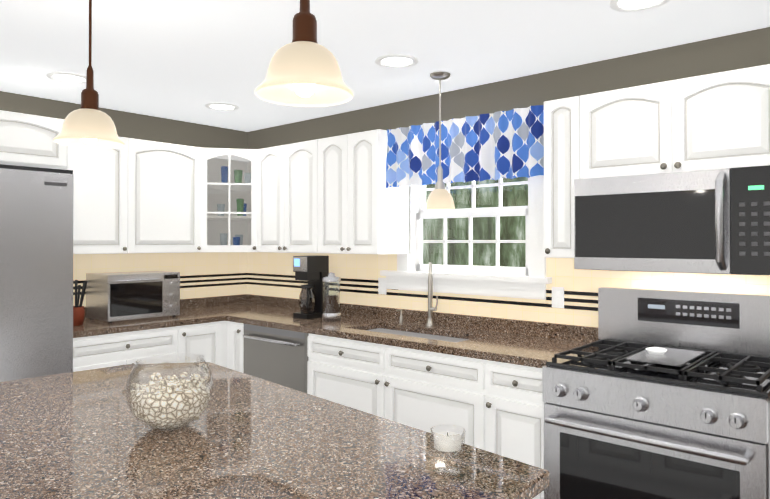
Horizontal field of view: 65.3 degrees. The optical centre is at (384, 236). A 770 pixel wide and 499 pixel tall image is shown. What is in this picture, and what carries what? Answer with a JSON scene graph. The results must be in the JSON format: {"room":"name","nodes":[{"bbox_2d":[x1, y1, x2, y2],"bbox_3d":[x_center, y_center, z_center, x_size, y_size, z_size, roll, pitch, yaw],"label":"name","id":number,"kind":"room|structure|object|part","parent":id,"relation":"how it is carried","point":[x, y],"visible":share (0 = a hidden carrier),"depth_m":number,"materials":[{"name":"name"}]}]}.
{"room":"kitchen","nodes":[
{"label":"kitchen","id":0,"kind":"room"},
{"bbox_2d":[0,91,247,306],"bbox_3d":[-3.448,0.260,2.923,0.128,2.440,6.840,0,-1,41],"label":"wall","id":1,"kind":"structure","parent":0,"point":[208,274],"depth_m":4.81,"materials":[{"name":"brown paint"}]},
{"bbox_2d":[0,110,71,169],"bbox_3d":[-2.506,-0.563,3.416,0.658,0.285,1.073,0,-1,41],"label":"upper cabinet","id":2,"kind":"object","parent":1,"relation":"attached to","point":[25,139],"depth_m":3.46,"materials":[{"name":"white paint"}]},
{"bbox_2d":[72,137,211,253],"bbox_3d":[-1.877,-0.290,4.364,0.349,0.815,1.122,0,-1,41],"label":"upper cabinet","id":3,"kind":"object","parent":1,"relation":"attached to","point":[139,196],"depth_m":4.28,"materials":[{"name":"white paint"}]},
{"bbox_2d":[200,147,255,249],"bbox_3d":[-1.203,-0.306,4.695,0.311,0.777,0.362,0,-1,41],"label":"upper cabinet","id":4,"kind":"object","parent":1,"relation":"attached to","point":[227,175],"depth_m":4.86,"materials":[{"name":"white paint"}]},
{"bbox_2d":[0,0,769,131],"bbox_3d":[-0.926,-1.029,0.719,6.840,0.100,6.840,0,-1,41],"label":"ceiling","id":5,"kind":"structure","parent":0,"point":[185,60],"depth_m":2.97,"materials":[{"name":"white paint"}]},
{"bbox_2d":[47,72,85,83],"bbox_3d":[-1.891,-0.949,3.597,0.236,0.009,0.236,0,-1,41],"label":"recessed light","id":6,"kind":"object","parent":5,"relation":"in","point":[65,77],"visible":0.9,"depth_m":3.59,"materials":[{"name":"white paint"}]},
{"bbox_2d":[53,0,124,147],"bbox_3d":[-1.100,-0.655,2.242,0.242,0.619,0.242,0,-1,41],"label":"pendant light","id":7,"kind":"object","parent":5,"relation":"hanging from","point":[88,124],"visible":1,"depth_m":2.21,"materials":[{"name":"oil bronze"},{"name":"frosted cream glass"}]},
{"bbox_3d":[-1.100,-0.409,2.240,0.060,0.126,0.060,0,-1,41],"label":"bulb","id":8,"kind":"part","parent":7,"relation":"part of","materials":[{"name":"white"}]},
{"bbox_2d":[205,103,238,110],"bbox_3d":[-1.183,-0.942,4.365,0.236,0.009,0.236,0,-1,41],"label":"recessed light","id":9,"kind":"object","parent":5,"relation":"in","point":[223,106],"visible":0.98,"depth_m":4.35,"materials":[{"name":"white paint"}]},
{"bbox_2d":[254,0,353,106],"bbox_3d":[-0.197,-0.657,1.474,0.242,0.629,0.242,0,-1,41],"label":"pendant light","id":10,"kind":"object","parent":5,"relation":"hanging from","point":[303,70],"visible":1,"depth_m":1.43,"materials":[{"name":"oil bronze"},{"name":"frosted glass"}]},
{"bbox_3d":[-0.197,-0.405,1.472,0.060,0.126,0.060,0,-1,41],"label":"bulb","id":11,"kind":"part","parent":10,"relation":"part of","materials":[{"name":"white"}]},
{"bbox_2d":[375,54,417,67],"bbox_3d":[0.064,-0.952,3.265,0.236,0.009,0.236,0,-1,41],"label":"recessed light","id":12,"kind":"object","parent":5,"relation":"in","point":[396,61],"visible":0.98,"depth_m":3.25,"materials":[{"name":"white paint"}]},
{"bbox_2d":[426,71,454,209],"bbox_3d":[0.323,-0.557,3.524,0.171,0.794,0.171,0,-1,41],"label":"light","id":13,"kind":"object","parent":5,"relation":"hanging from","point":[440,197],"visible":1,"depth_m":3.49,"materials":[{"name":"brushed nickel"},{"name":"frosted glass"}]},
{"bbox_2d":[609,0,669,11],"bbox_3d":[1.038,-0.959,2.442,0.236,0.009,0.236,0,-1,41],"label":"recessed light","id":14,"kind":"object","parent":5,"relation":"in","point":[630,5],"visible":1,"depth_m":2.48,"materials":[{"name":"white paint"}]},
{"bbox_2d":[247,27,769,326],"bbox_3d":[1.288,0.263,3.230,6.840,2.440,0.128,0,-1,41],"label":"wall","id":15,"kind":"structure","parent":0,"point":[271,274],"depth_m":3.56,"materials":[{"name":"brown paint"}]},
{"bbox_2d":[248,144,287,252],"bbox_3d":[-0.783,-0.287,4.739,0.427,0.815,0.358,0,-1,41],"label":"upper cabinet","id":16,"kind":"object","parent":15,"relation":"attached to","point":[271,162],"depth_m":4.62,"materials":[{"name":"white paint"}]},
{"bbox_2d":[288,138,323,252],"bbox_3d":[-0.513,-0.289,4.525,0.478,0.815,0.323,0,-1,41],"label":"upper cabinet","id":17,"kind":"object","parent":15,"relation":"attached to","point":[322,195],"depth_m":4.36,"materials":[{"name":"white paint"}]},
{"bbox_2d":[324,134,351,253],"bbox_3d":[-0.261,-0.291,4.304,0.408,0.815,0.323,0,-1,41],"label":"upper cabinet","id":18,"kind":"object","parent":15,"relation":"attached to","point":[337,149],"depth_m":4.14,"materials":[{"name":"white paint"}]},
{"bbox_2d":[352,129,408,253],"bbox_3d":[-0.064,-0.292,4.130,0.334,0.815,0.323,0,-1,41],"label":"upper cabinet","id":19,"kind":"object","parent":15,"relation":"attached to","point":[380,214],"depth_m":3.98,"materials":[{"name":"white paint"}]},
{"bbox_2d":[378,278,385,294],"bbox_3d":[-0.019,0.352,4.286,0.072,0.116,0.006,0,-1,41],"label":"electrical outlet","id":20,"kind":"object","parent":15,"relation":"attached to","point":[381,285],"visible":1,"depth_m":4.28,"materials":[{"name":"white paint"}]},
{"bbox_2d":[386,105,543,187],"bbox_3d":[0.450,-0.514,3.585,1.152,0.391,0.060,0,-1,41],"label":"valance","id":21,"kind":"object","parent":15,"relation":"attached to","point":[499,145],"visible":0.94,"depth_m":3.53,"materials":[{"name":"fabric"}]},
{"bbox_2d":[380,175,551,298],"bbox_3d":[0.502,-0.132,3.891,1.270,0.990,0.173,0,-1,41],"label":"window","id":22,"kind":"structure","parent":15,"relation":"in","point":[530,280],"depth_m":3.80,"materials":[{"name":"white paint"}]},
{"bbox_2d":[552,287,563,307],"bbox_3d":[0.981,0.344,3.409,0.072,0.116,0.006,0,-1,41],"label":"electrical outlet","id":23,"kind":"object","parent":15,"relation":"attached to","point":[557,297],"visible":1,"depth_m":3.41,"materials":[{"name":"white paint"}]},
{"bbox_2d":[544,94,591,257],"bbox_3d":[1.025,-0.300,3.173,0.245,0.816,0.323,0,-1,41],"label":"upper cabinet","id":24,"kind":"object","parent":15,"relation":"attached to","point":[567,121],"depth_m":3.06,"materials":[{"name":"white paint"}]},
{"bbox_2d":[592,64,769,177],"bbox_3d":[1.404,-0.498,2.842,0.867,0.426,0.323,0,-1,41],"label":"upper cabinet","id":25,"kind":"object","parent":15,"relation":"attached to","point":[720,120],"depth_m":2.69,"materials":[{"name":"white paint"}]},
{"bbox_2d":[574,165,769,274],"bbox_3d":[1.348,-0.062,2.770,0.846,0.442,0.500,0,-1,41],"label":"microwave","id":26,"kind":"object","parent":25,"relation":"attached to","point":[713,221],"visible":1,"depth_m":2.61,"materials":[{"name":"silver metal"}]},
{"bbox_3d":[-0.926,1.511,0.698,6.840,0.100,6.840,0,-1,41],"label":"floor","id":27,"kind":"structure","parent":0,"visible":0},
{"bbox_2d":[0,164,73,381],"bbox_3d":[-2.402,0.548,3.338,0.849,1.872,1.007,0,-1,41],"label":"refrigerator","id":28,"kind":"object","parent":27,"relation":"on","point":[36,262],"visible":0.56,"depth_m":3.34,"materials":[{"name":"silver metal"}]},
{"bbox_2d":[73,325,188,371],"bbox_3d":[-1.897,1.056,4.141,0.598,0.868,0.796,0,-1,41],"label":"base cabinet","id":29,"kind":"object","parent":27,"relation":"on","point":[116,349],"depth_m":3.96,"materials":[{"name":"white paint"}]},
{"bbox_2d":[73,298,220,337],"bbox_3d":[-1.794,0.560,4.244,0.623,0.122,1.080,0,-1,41],"label":"countertop","id":30,"kind":"structure","parent":29,"relation":"on","point":[192,311],"depth_m":4.17,"materials":[{"name":"stone"}]},
{"bbox_2d":[73,280,87,325],"bbox_3d":[-2.026,0.430,3.935,0.143,0.295,0.146,0,-1,41],"label":"utensil crock","id":31,"kind":"object","parent":30,"relation":"on","point":[78,314],"visible":0.56,"depth_m":3.92,"materials":[{"name":"brown ceramic"}]},
{"bbox_2d":[86,271,179,322],"bbox_3d":[-1.780,0.418,4.284,0.395,0.325,0.522,0,-1,41],"label":"toaster oven","id":32,"kind":"object","parent":30,"relation":"on","point":[115,296],"visible":1,"depth_m":4.14,"materials":[{"name":"silver metal"}]},
{"bbox_2d":[189,321,224,366],"bbox_3d":[-1.573,1.059,4.509,0.598,0.868,0.412,0,-1,41],"label":"base cabinet","id":33,"kind":"object","parent":27,"relation":"on","point":[207,340],"depth_m":4.39,"materials":[{"name":"white paint"}]},
{"bbox_2d":[225,321,242,372],"bbox_3d":[-0.910,1.060,4.665,0.233,0.868,0.618,0,-1,41],"label":"base cabinet","id":34,"kind":"object","parent":27,"relation":"on","point":[233,330],"depth_m":4.44,"materials":[{"name":"white paint"}]},
{"bbox_2d":[242,324,308,392],"bbox_3d":[-0.585,1.060,4.340,0.676,0.865,0.663,0,-1,41],"label":"dishwasher","id":35,"kind":"object","parent":27,"relation":"on","point":[277,356],"visible":0.33,"depth_m":4.09,"materials":[{"name":"silver metal"}]},
{"bbox_2d":[307,334,396,421],"bbox_3d":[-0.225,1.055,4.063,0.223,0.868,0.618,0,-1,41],"label":"base cabinet","id":36,"kind":"object","parent":27,"relation":"on","point":[359,375],"depth_m":3.62,"materials":[{"name":"white paint"}]},
{"bbox_2d":[445,354,496,453],"bbox_3d":[0.641,1.049,3.303,0.282,0.868,0.618,0,-1,41],"label":"base cabinet","id":37,"kind":"object","parent":27,"relation":"on","point":[495,407],"depth_m":3.07,"materials":[{"name":"white paint"}]},
{"bbox_2d":[497,362,545,498],"bbox_3d":[0.819,1.047,3.146,0.430,0.868,0.618,0,-1,41],"label":"base cabinet","id":38,"kind":"object","parent":27,"relation":"on","point":[520,406],"depth_m":2.89,"materials":[{"name":"white paint"}]},
{"bbox_2d":[201,262,597,367],"bbox_3d":[-0.244,0.476,4.049,3.211,0.626,0.673,0,-1,41],"label":"countertop","id":39,"kind":"structure","parent":38,"relation":"on","point":[526,343],"depth_m":3.72,"materials":[{"name":"stone"}]},
{"bbox_2d":[293,255,328,318],"bbox_3d":[-0.534,0.359,4.347,0.158,0.445,0.214,0,-1,41],"label":"coffee maker","id":40,"kind":"object","parent":39,"relation":"on","point":[312,270],"visible":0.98,"depth_m":4.29,"materials":[{"name":"black plastic"}]},
{"bbox_2d":[322,272,340,321],"bbox_3d":[-0.371,0.412,4.173,0.132,0.335,0.132,0,-1,41],"label":"glass canister","id":41,"kind":"object","parent":39,"relation":"on","point":[331,309],"visible":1,"depth_m":4.13,"materials":[{"name":"clear glass"}]},
{"bbox_2d":[396,262,437,325],"bbox_3d":[0.204,0.370,3.911,0.377,0.415,0.185,0,-1,41],"label":"faucet","id":42,"kind":"object","parent":39,"relation":"on","point":[407,317],"depth_m":3.96,"materials":[{"name":"silver metal"}]},
{"bbox_2d":[366,328,468,341],"bbox_3d":[0.175,0.702,3.670,0.895,0.168,0.390,0,-1,41],"label":"sink","id":43,"kind":"object","parent":39,"relation":"in","point":[441,336],"depth_m":3.79,"materials":[{"name":"silver metal"}]},
{"bbox_2d":[542,287,769,498],"bbox_3d":[1.233,0.870,2.639,0.856,1.215,0.781,0,-1,41],"label":"range","id":44,"kind":"object","parent":27,"relation":"on","point":[655,394],"visible":1,"depth_m":2.50,"materials":[{"name":"silver metal"}]},
{"bbox_3d":[1.213,0.511,2.687,0.090,0.018,0.090,0,-1,41],"label":"dish","id":45,"kind":"part","parent":44,"relation":"part of","materials":[{"name":"white ceramic"}]},
{"bbox_3d":[-0.646,1.036,1.784,2.009,0.869,1.178,0,-1,41],"label":"kitchen island","id":46,"kind":"object","parent":27,"relation":"on","visible":0},
{"bbox_2d":[0,362,549,498],"bbox_3d":[-0.654,0.581,1.791,2.092,0.040,1.230,0,-1,41],"label":"island countertop","id":47,"kind":"structure","parent":46,"relation":"on","point":[85,434],"depth_m":1.56,"materials":[{"name":"stone"}]},
{"bbox_2d":[126,353,212,430],"bbox_3d":[-0.633,0.460,1.775,0.244,0.199,0.244,0,-1,41],"label":"bowl","id":48,"kind":"object","parent":47,"relation":"on","point":[174,401],"visible":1,"depth_m":1.71,"materials":[{"name":"clear glass"}]},
{"bbox_2d":[429,424,465,476],"bbox_3d":[0.148,0.506,1.423,0.086,0.100,0.086,0,-1,41],"label":"votive candle","id":49,"kind":"object","parent":47,"relation":"on","point":[447,441],"visible":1,"depth_m":1.41,"materials":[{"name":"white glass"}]},
{"label":"outside","id":50,"kind":"structure","parent":0,"visible":0},
{"bbox_2d":[423,177,527,266],"bbox_3d":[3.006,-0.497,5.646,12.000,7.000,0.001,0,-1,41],"label":"window glass","id":51,"kind":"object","parent":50,"point":[458,252],"depth_m":7.25,"materials":[{"name":"green"}]}
]}

